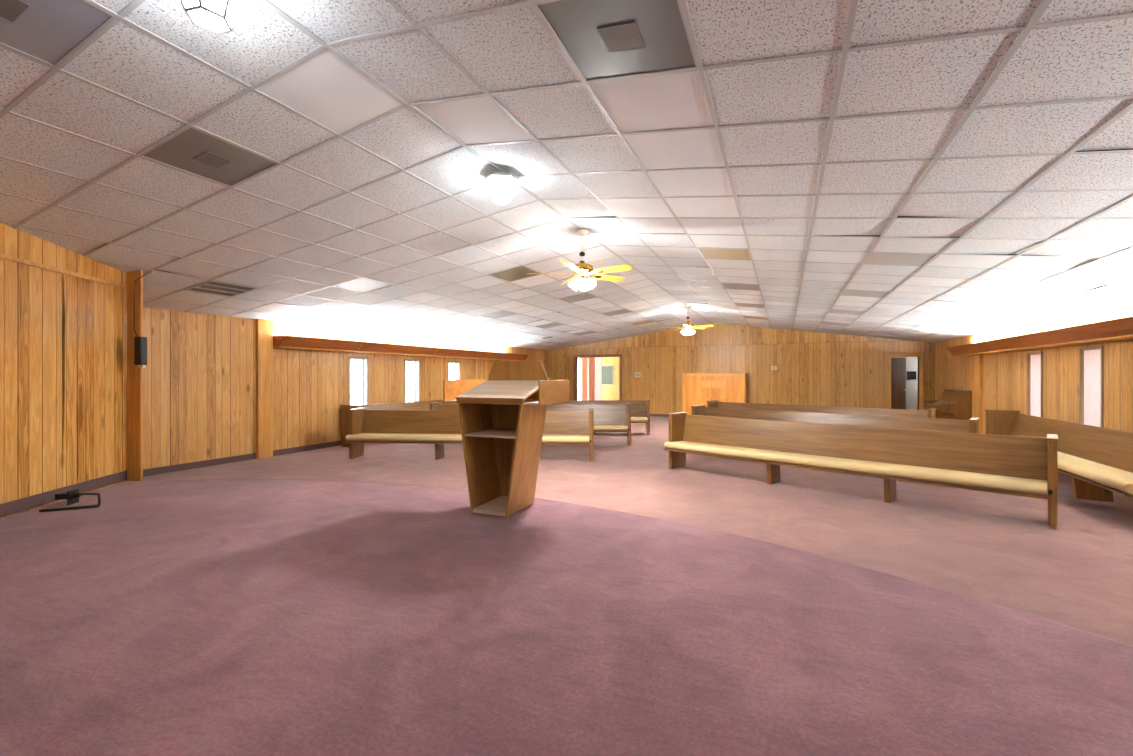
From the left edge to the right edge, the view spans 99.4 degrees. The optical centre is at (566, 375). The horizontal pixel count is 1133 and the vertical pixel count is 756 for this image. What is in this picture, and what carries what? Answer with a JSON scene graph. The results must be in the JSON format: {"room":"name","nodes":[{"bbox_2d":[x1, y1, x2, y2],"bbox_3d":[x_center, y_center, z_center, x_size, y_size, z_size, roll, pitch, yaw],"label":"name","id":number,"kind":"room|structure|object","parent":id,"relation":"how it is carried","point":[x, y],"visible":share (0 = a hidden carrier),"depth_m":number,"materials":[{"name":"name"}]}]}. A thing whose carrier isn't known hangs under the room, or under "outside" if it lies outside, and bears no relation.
{"room":"house of worship","nodes":[
{"label":"house of worship","id":0,"kind":"room"},
{"bbox_2d":[0,223,126,518],"bbox_3d":[-4.455,-0.108,2.469,0.115,3.056,5.940,0,0,-10],"label":"wall","id":1,"kind":"structure","parent":0,"point":[63,337],"depth_m":4.50,"materials":[{"name":"brown wood"}]},
{"bbox_2d":[0,470,126,517],"bbox_3d":[-4.396,1.115,2.479,0.015,0.110,5.940,0,0,-10],"label":"baseboard","id":2,"kind":"structure","parent":1,"relation":"attached to","point":[15,506],"depth_m":4.44,"materials":[{"name":"plastic"}]},
{"bbox_2d":[0,253,126,288],"bbox_3d":[-4.394,-0.985,2.479,0.022,0.040,5.940,0,0,-10],"label":"trim","id":3,"kind":"structure","parent":1,"relation":"attached to","point":[2,256],"depth_m":4.50,"materials":[{"name":"brown wood"}]},
{"bbox_2d":[127,270,142,480],"bbox_3d":[-4.832,0.119,5.385,0.156,2.602,0.032,0,0,0],"label":"trim","id":4,"kind":"structure","parent":1,"relation":"attached to","point":[134,374],"depth_m":5.37,"materials":[{"name":"brown wood"}]},
{"bbox_2d":[134,271,151,367],"bbox_3d":[-4.700,-0.630,5.313,0.158,1.091,0.163,0,0,-29],"label":"speaker","id":5,"kind":"object","parent":1,"relation":"attached to","point":[140,343],"visible":1,"depth_m":5.26},
{"bbox_2d":[134,337,140,363],"bbox_3d":[-4.683,-0.270,5.250,0.072,0.290,0.005,0,0,0],"label":"grille","id":6,"kind":"object","parent":5,"relation":"attached to","point":[137,340],"depth_m":5.25,"materials":[{"name":"black plastic"}]},
{"bbox_2d":[143,307,548,468],"bbox_3d":[-4.527,0.209,10.074,0.140,2.423,18.640,0,0,24],"label":"wall","id":7,"kind":"structure","parent":0,"point":[199,374],"depth_m":8.00,"materials":[{"name":"brown wood"}]},
{"bbox_2d":[143,440,340,476],"bbox_3d":[-3.458,1.370,12.257,0.014,0.100,13.500,0,0,24],"label":"baseboard","id":8,"kind":"structure","parent":7,"relation":"attached to","point":[192,465],"depth_m":7.74,"materials":[{"name":"plastic"}]},
{"bbox_2d":[256,319,272,458],"bbox_3d":[-5.213,0.229,8.299,0.070,2.383,0.260,0,0,24],"label":"trim","id":9,"kind":"structure","parent":7,"relation":"attached to","point":[264,328],"depth_m":8.26,"materials":[{"name":"brown wood"}]},
{"bbox_2d":[349,356,368,404],"bbox_3d":[-4.458,0.268,10.204,0.158,1.325,0.535,0,0,24],"label":"window","id":10,"kind":"structure","parent":7,"relation":"in","point":[358,366],"depth_m":10.31,"materials":[{"name":"white glass"}]},
{"bbox_2d":[273,335,528,360],"bbox_3d":[-3.223,-0.590,12.349,0.366,0.210,8.740,0,0,24],"label":"light valance","id":11,"kind":"object","parent":7,"relation":"attached to","point":[280,341],"visible":0.98,"depth_m":10.35,"materials":[{"name":"brown wood"}]},
{"bbox_2d":[404,359,419,401],"bbox_3d":[-3.797,0.268,11.670,0.158,1.325,0.560,0,0,24],"label":"window","id":12,"kind":"structure","parent":7,"relation":"in","point":[411,366],"depth_m":11.78,"materials":[{"name":"white glass"}]},
{"bbox_2d":[448,361,459,379],"bbox_3d":[-3.131,0.268,13.146,0.158,1.325,0.560,0,0,24],"label":"window","id":13,"kind":"structure","parent":7,"relation":"in","point":[453,366],"depth_m":13.28,"materials":[{"name":"white glass"}]},
{"bbox_2d":[0,0,1132,349],"bbox_3d":[1.039,-1.336,7.567,12.102,0.842,18.383,0,0,24],"label":"ceiling","id":14,"kind":"structure","parent":0,"point":[506,50],"depth_m":3.35,"materials":[{"name":"tile"}]},
{"bbox_2d":[0,0,115,67],"bbox_3d":[-2.476,-1.623,2.075,0.598,0.089,0.602,0,0,24],"label":"ceiling vent","id":15,"kind":"object","parent":14,"relation":"in","point":[50,32],"visible":1,"depth_m":2.23,"materials":[{"name":"metal"}]},
{"bbox_2d":[139,126,279,186],"bbox_3d":[-2.530,-1.544,3.437,0.598,0.089,0.602,0,0,24],"label":"ceiling vent","id":16,"kind":"object","parent":14,"relation":"in","point":[191,150],"visible":1,"depth_m":3.40,"materials":[{"name":"grey metal"}]},
{"bbox_2d":[180,0,250,33],"bbox_3d":[-1.499,-1.604,2.015,0.306,0.241,0.265,0,0,13],"label":"ceiling light","id":17,"kind":"object","parent":14,"relation":"attached to","point":[214,16],"visible":1,"depth_m":2.00,"materials":[{"name":"grey metal"}]},
{"bbox_2d":[183,280,258,296],"bbox_3d":[-4.557,-1.156,6.358,0.602,0.118,0.602,0,0,24],"label":"ceiling vent","id":18,"kind":"object","parent":14,"relation":"in","point":[209,287],"visible":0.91,"depth_m":6.35,"materials":[{"name":"metal"}]},
{"bbox_2d":[332,278,392,292],"bbox_3d":[-2.943,-1.305,6.967,0.598,0.089,0.602,0,0,24],"label":"ceiling light","id":19,"kind":"object","parent":14,"relation":"in","point":[363,285],"visible":1,"depth_m":6.96,"materials":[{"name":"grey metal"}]},
{"bbox_2d":[481,311,515,318],"bbox_3d":[-1.439,-1.305,10.301,0.598,0.089,0.602,0,0,24],"label":"ceiling vent","id":20,"kind":"object","parent":14,"relation":"in","point":[495,315],"visible":1,"depth_m":10.31,"materials":[{"name":"grey metal"}]},
{"bbox_2d":[484,171,519,204],"bbox_3d":[-0.553,-1.604,4.111,0.306,0.241,0.265,0,0,-4],"label":"light fixture","id":21,"kind":"object","parent":14,"relation":"attached to","point":[501,185],"visible":1,"depth_m":4.04,"materials":[{"name":"white glass"}]},
{"bbox_2d":[490,266,539,281],"bbox_3d":[-0.775,-1.544,7.326,0.598,0.089,0.602,0,0,24],"label":"ceiling vent","id":22,"kind":"object","parent":14,"relation":"in","point":[518,273],"visible":0.86,"depth_m":7.31,"materials":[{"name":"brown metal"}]},
{"bbox_2d":[535,322,563,327],"bbox_3d":[-0.436,-1.305,12.524,0.598,0.089,0.602,0,0,24],"label":"ceiling vent","id":23,"kind":"object","parent":14,"relation":"in","point":[554,324],"visible":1,"depth_m":12.53,"materials":[{"name":"grey metal"}]},
{"bbox_2d":[0,0,1132,349],"bbox_3d":[1.009,-1.341,7.499,12.070,0.853,18.500,0,0,24],"label":"grid","id":24,"kind":"object","parent":14,"relation":"attached to","point":[129,8],"visible":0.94,"depth_m":3.46,"materials":[{"name":"metal"}]},
{"bbox_2d":[559,293,595,302],"bbox_3d":[0.228,-1.544,9.549,0.598,0.089,0.602,0,0,24],"label":"ceiling vent","id":25,"kind":"object","parent":14,"relation":"in","point":[584,296],"visible":1,"depth_m":9.55,"materials":[{"name":"grey metal"}]},
{"bbox_2d":[527,229,631,290],"bbox_3d":[0.230,-1.341,5.783,1.214,0.780,1.273,0,0,-36],"label":"ceiling fan","id":26,"kind":"object","parent":14,"relation":"hanging from","point":[581,269],"visible":1,"depth_m":5.69,"materials":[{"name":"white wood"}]},
{"bbox_2d":[574,331,595,334],"bbox_3d":[0.567,-1.305,14.746,0.598,0.089,0.602,0,0,24],"label":"ceiling vent","id":27,"kind":"object","parent":14,"relation":"in","point":[585,332],"visible":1,"depth_m":14.77,"materials":[{"name":"grey metal"}]},
{"bbox_2d":[533,0,697,82],"bbox_3d":[0.249,-1.536,2.182,0.598,0.092,0.602,0,0,24],"label":"ceiling vent","id":28,"kind":"object","parent":14,"relation":"in","point":[603,39],"visible":1,"depth_m":2.17,"materials":[{"name":"metal"}]},
{"bbox_2d":[602,309,630,315],"bbox_3d":[1.231,-1.544,11.771,0.598,0.089,0.602,0,0,24],"label":"ceiling vent","id":29,"kind":"object","parent":14,"relation":"in","point":[621,311],"visible":1,"depth_m":11.78,"materials":[{"name":"grey metal"}]},
{"bbox_2d":[631,320,654,324],"bbox_3d":[2.234,-1.544,13.994,0.598,0.089,0.602,0,0,24],"label":"ceiling vent","id":30,"kind":"object","parent":14,"relation":"in","point":[646,321],"visible":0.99,"depth_m":14.01,"materials":[{"name":"metal"}]},
{"bbox_2d":[662,306,713,334],"bbox_3d":[3.102,-1.341,12.143,1.214,0.780,1.273,0,0,-34],"label":"ceiling fan","id":31,"kind":"object","parent":14,"relation":"hanging from","point":[687,325],"visible":1,"depth_m":12.06,"materials":[{"name":"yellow wood"}]},
{"bbox_2d":[698,248,750,259],"bbox_3d":[2.005,-1.536,6.072,0.598,0.092,0.602,0,0,24],"label":"ceiling vent","id":32,"kind":"object","parent":14,"relation":"in","point":[708,253],"visible":1,"depth_m":6.06,"materials":[{"name":"plastic"}]},
{"bbox_2d":[722,283,759,290],"bbox_3d":[3.008,-1.536,8.294,0.598,0.092,0.602,0,0,24],"label":"ceiling vent","id":33,"kind":"object","parent":14,"relation":"in","point":[726,285],"visible":0.99,"depth_m":8.30,"materials":[{"name":"grey metal"}]},
{"bbox_2d":[735,303,764,307],"bbox_3d":[4.011,-1.536,10.517,0.598,0.092,0.602,0,0,24],"label":"ceiling vent","id":34,"kind":"object","parent":14,"relation":"in","point":[737,304],"visible":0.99,"depth_m":10.53,"materials":[{"name":"grey metal"}]},
{"bbox_2d":[743,315,767,319],"bbox_3d":[5.014,-1.536,12.740,0.598,0.092,0.602,0,0,24],"label":"ceiling vent","id":35,"kind":"object","parent":14,"relation":"in","point":[751,317],"visible":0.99,"depth_m":12.76,"materials":[{"name":"metal"}]},
{"bbox_2d":[821,321,848,325],"bbox_3d":[6.681,-1.288,11.987,0.598,0.092,0.602,0,0,24],"label":"ceiling vent","id":36,"kind":"object","parent":14,"relation":"in","point":[822,322],"visible":0.91,"depth_m":11.99,"materials":[{"name":"metal"}]},
{"bbox_2d":[829,309,863,314],"bbox_3d":[5.678,-1.288,9.765,0.598,0.092,0.602,0,0,24],"label":"ceiling vent","id":37,"kind":"object","parent":14,"relation":"in","point":[831,310],"visible":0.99,"depth_m":9.77,"materials":[{"name":"metal"}]},
{"bbox_2d":[842,289,889,297],"bbox_3d":[4.675,-1.288,7.542,0.598,0.092,0.602,0,0,24],"label":"ceiling vent","id":38,"kind":"object","parent":14,"relation":"in","point":[862,293],"visible":1,"depth_m":7.54,"materials":[{"name":"metal"}]},
{"bbox_2d":[864,252,937,265],"bbox_3d":[3.672,-1.288,5.320,0.598,0.092,0.602,0,0,24],"label":"ceiling vent","id":39,"kind":"object","parent":14,"relation":"in","point":[902,259],"visible":1,"depth_m":5.31,"materials":[{"name":"metal"}]},
{"bbox_2d":[0,480,1132,755],"bbox_3d":[-0.819,1.295,1.527,10.490,0.250,6.110,0,0,24],"label":"floor","id":40,"kind":"structure","parent":0,"point":[170,617],"depth_m":2.11,"materials":[{"name":"carpet"}]},
{"bbox_2d":[39,488,100,511],"bbox_3d":[-4.380,1.105,4.316,0.409,0.130,0.322,0,0,-24],"label":"wall mount bracket","id":41,"kind":"object","parent":40,"relation":"on","point":[72,496],"visible":1,"depth_m":4.31,"materials":[{"name":"black metal"}]},
{"bbox_2d":[443,361,568,516],"bbox_3d":[-0.522,0.517,4.342,0.936,1.306,0.705,0,0,22],"label":"lectern","id":42,"kind":"object","parent":40,"relation":"on","point":[518,394],"visible":1,"depth_m":4.27,"materials":[{"name":"brown wood"}]},
{"bbox_2d":[464,428,515,438],"bbox_3d":[-0.555,0.513,4.261,0.506,0.018,0.478,0,0,22],"label":"shelf","id":43,"kind":"object","parent":42,"relation":"attached to","point":[509,433],"depth_m":4.17,"materials":[{"name":"brown wood"}]},
{"bbox_2d":[445,379,537,404],"bbox_3d":[-0.513,0.142,4.355,0.927,0.204,0.705,0,0,24],"label":"lectern top","id":44,"kind":"object","parent":42,"relation":"on","point":[483,391],"depth_m":4.24,"materials":[{"name":"brown wood"}]},
{"bbox_2d":[160,479,1124,643],"bbox_3d":[0.201,1.172,2.917,10.521,0.008,2.321,0,0,39],"label":"trim","id":45,"kind":"structure","parent":40,"relation":"attached to","point":[213,479],"depth_m":5.37,"materials":[{"name":"carpet"}]},
{"bbox_2d":[578,357,618,399],"bbox_3d":[1.908,0.070,21.246,5.400,2.700,0.100,0,0,24],"label":"wall","id":46,"kind":"structure","parent":0,"point":[609,392],"depth_m":21.14,"materials":[{"name":"yellow paint"}]},
{"bbox_2d":[578,359,581,399],"bbox_3d":[0.591,0.338,21.829,0.290,2.165,0.120,0,0,24],"label":"window","id":47,"kind":"structure","parent":46,"relation":"in","point":[579,360],"depth_m":21.80,"materials":[{"name":"white glass"}]},
{"bbox_2d":[602,366,612,384],"bbox_3d":[1.799,-0.010,21.223,0.540,0.840,0.029,0,0,24],"label":"window","id":48,"kind":"structure","parent":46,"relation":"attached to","point":[607,371],"depth_m":21.21,"materials":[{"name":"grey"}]},
{"bbox_2d":[101,149,1132,343],"bbox_3d":[1.009,-1.415,7.499,12.670,0.924,19.100,0,0,24],"label":"tile","id":49,"kind":"object","parent":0,"point":[1111,149],"depth_m":4.95,"materials":[{"name":"white"}]},
{"bbox_2d":[143,416,1132,645],"bbox_3d":[2.244,1.470,9.629,13.170,0.100,24.000,0,0,24],"label":"floor","id":50,"kind":"structure","parent":0,"point":[999,549],"depth_m":4.98,"materials":[{"name":"pink carpet"}]},
{"bbox_2d":[340,400,457,446],"bbox_3d":[-3.374,0.999,11.322,0.562,0.842,4.163,0,0,25],"label":"pew","id":51,"kind":"object","parent":50,"relation":"on","point":[415,405],"visible":0.29,"depth_m":10.36,"materials":[{"name":"brown wood"}]},
{"bbox_2d":[345,408,593,461],"bbox_3d":[-1.621,0.999,8.185,4.163,0.842,0.562,0,0,4],"label":"pew","id":52,"kind":"object","parent":50,"relation":"on","point":[439,428],"visible":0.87,"depth_m":8.28,"materials":[{"name":"brown wood"}]},
{"bbox_2d":[429,402,630,445],"bbox_3d":[-0.763,0.999,9.969,4.163,0.842,0.562,0,0,4],"label":"pew","id":53,"kind":"object","parent":50,"relation":"on","point":[607,418],"visible":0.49,"depth_m":10.04,"materials":[{"name":"brown wood"}]},
{"bbox_2d":[582,357,601,399],"bbox_3d":[1.012,0.185,18.921,0.820,2.430,0.124,0,0,24],"label":"curtain","id":54,"kind":"object","parent":50,"relation":"on","point":[591,366],"depth_m":18.91,"materials":[{"name":"fabric"}]},
{"bbox_2d":[549,399,649,434],"bbox_3d":[-0.069,0.999,11.756,4.163,0.842,0.562,0,0,4],"label":"pew","id":55,"kind":"object","parent":50,"relation":"on","point":[640,409],"visible":0.36,"depth_m":11.84,"materials":[{"name":"brown wood"}]},
{"bbox_2d":[682,373,746,414],"bbox_3d":[4.794,0.674,15.633,1.960,1.492,0.478,0,0,24],"label":"cabinet","id":56,"kind":"object","parent":50,"relation":"on","point":[698,388],"visible":0.69,"depth_m":15.46,"materials":[{"name":"orange wood"}]},
{"bbox_2d":[707,400,935,417],"bbox_3d":[4.800,0.999,9.682,4.163,0.842,0.562,0,0,45],"label":"pew","id":57,"kind":"object","parent":50,"relation":"on","point":[929,413],"visible":0.23,"depth_m":9.56,"materials":[{"name":"brown wood"}]},
{"bbox_2d":[691,405,978,433],"bbox_3d":[3.969,0.999,7.841,4.163,0.842,0.562,0,0,45],"label":"pew","id":58,"kind":"object","parent":50,"relation":"on","point":[971,425],"visible":0.2,"depth_m":7.63,"materials":[{"name":"brown wood"}]},
{"bbox_2d":[664,412,1057,529],"bbox_3d":[3.130,0.999,5.973,4.163,0.842,0.562,0,0,45],"label":"pew","id":59,"kind":"object","parent":50,"relation":"on","point":[1002,464],"visible":1,"depth_m":5.52,"materials":[{"name":"brown wood"}]},
{"bbox_2d":[924,389,971,419],"bbox_3d":[9.043,0.879,11.432,0.600,1.082,1.444,0,0,24],"label":"piano","id":60,"kind":"object","parent":50,"relation":"on","point":[955,404],"visible":0.66,"depth_m":10.86,"materials":[{"name":"brown wood"}]},
{"bbox_2d":[984,410,1132,501],"bbox_3d":[6.312,0.999,6.178,0.562,0.842,4.163,0,0,25],"label":"pew","id":61,"kind":"object","parent":50,"relation":"on","point":[1098,461],"visible":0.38,"depth_m":5.60,"materials":[{"name":"brown wood"}]},
{"bbox_2d":[549,323,934,413],"bbox_3d":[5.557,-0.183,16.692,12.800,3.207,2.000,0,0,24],"label":"wall","id":62,"kind":"structure","parent":0,"point":[818,372],"depth_m":15.26,"materials":[{"name":"brown wood"}]},
{"bbox_2d":[574,354,621,399],"bbox_3d":[1.155,0.330,17.658,1.880,2.180,0.180,0,0,24],"label":"door frame","id":63,"kind":"structure","parent":62,"relation":"in","point":[605,355],"depth_m":17.62,"materials":[{"name":"wood"}]},
{"bbox_2d":[635,372,640,376],"bbox_3d":[2.515,-0.020,16.951,0.200,0.170,0.030,0,0,24],"label":"thermostat","id":64,"kind":"object","parent":62,"relation":"attached to","point":[637,374],"visible":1,"depth_m":16.94,"materials":[{"name":"beige plastic"}]},
{"bbox_2d":[650,414,668,416],"bbox_3d":[5.635,1.375,15.552,8.000,0.090,0.014,0,0,24],"label":"baseboard","id":65,"kind":"structure","parent":62,"relation":"attached to","point":[660,415],"depth_m":16.61,"materials":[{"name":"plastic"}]},
{"bbox_2d":[554,340,911,349],"bbox_3d":[4.902,-0.988,15.883,11.870,0.016,0.012,0,0,24],"label":"trim","id":66,"kind":"structure","parent":62,"relation":"attached to","point":[907,340],"depth_m":15.46,"materials":[{"name":"brown wood"}]},
{"bbox_2d":[887,353,922,409],"bbox_3d":[9.792,0.400,14.011,0.845,2.040,0.636,0,0,24],"label":"door","id":67,"kind":"structure","parent":62,"relation":"in","point":[896,367],"depth_m":13.97,"materials":[{"name":"brown wood"}]},
{"bbox_2d":[907,371,915,379],"bbox_3d":[10.917,0.011,15.197,0.240,0.282,0.116,0,0,24],"label":"wall box","id":68,"kind":"object","parent":62,"relation":"attached to","point":[911,375],"visible":1,"depth_m":15.19,"materials":[{"name":"black plastic"}]},
{"bbox_2d":[935,300,1132,433],"bbox_3d":[6.545,0.228,4.924,0.140,2.384,18.640,0,0,24],"label":"wall","id":69,"kind":"structure","parent":0,"point":[1004,373],"depth_m":7.62,"materials":[{"name":"brown wood"}]},
{"bbox_2d":[972,332,982,433],"bbox_3d":[8.911,0.248,10.422,0.070,2.344,0.430,0,0,24],"label":"trim","id":70,"kind":"structure","parent":69,"relation":"attached to","point":[977,360],"depth_m":10.33,"materials":[{"name":"brown wood"}]},
{"bbox_2d":[1027,351,1042,416],"bbox_3d":[7.960,0.268,8.081,0.158,1.325,0.550,0,0,24],"label":"window","id":71,"kind":"structure","parent":69,"relation":"in","point":[1034,359],"depth_m":8.13,"materials":[{"name":"white glass"}]},
{"bbox_2d":[946,316,1132,356],"bbox_3d":[6.384,-0.550,5.183,0.366,0.210,13.500,0,0,24],"label":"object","id":72,"kind":"object","parent":69,"relation":"attached to","point":[1121,328],"visible":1,"depth_m":6.92,"materials":[{"name":"brown wood"}]},
{"bbox_2d":[1079,346,1103,427],"bbox_3d":[7.289,0.268,6.596,0.158,1.325,0.570,0,0,24],"label":"window","id":73,"kind":"structure","parent":69,"relation":"in","point":[1091,359],"depth_m":6.65,"materials":[{"name":"white glass"}]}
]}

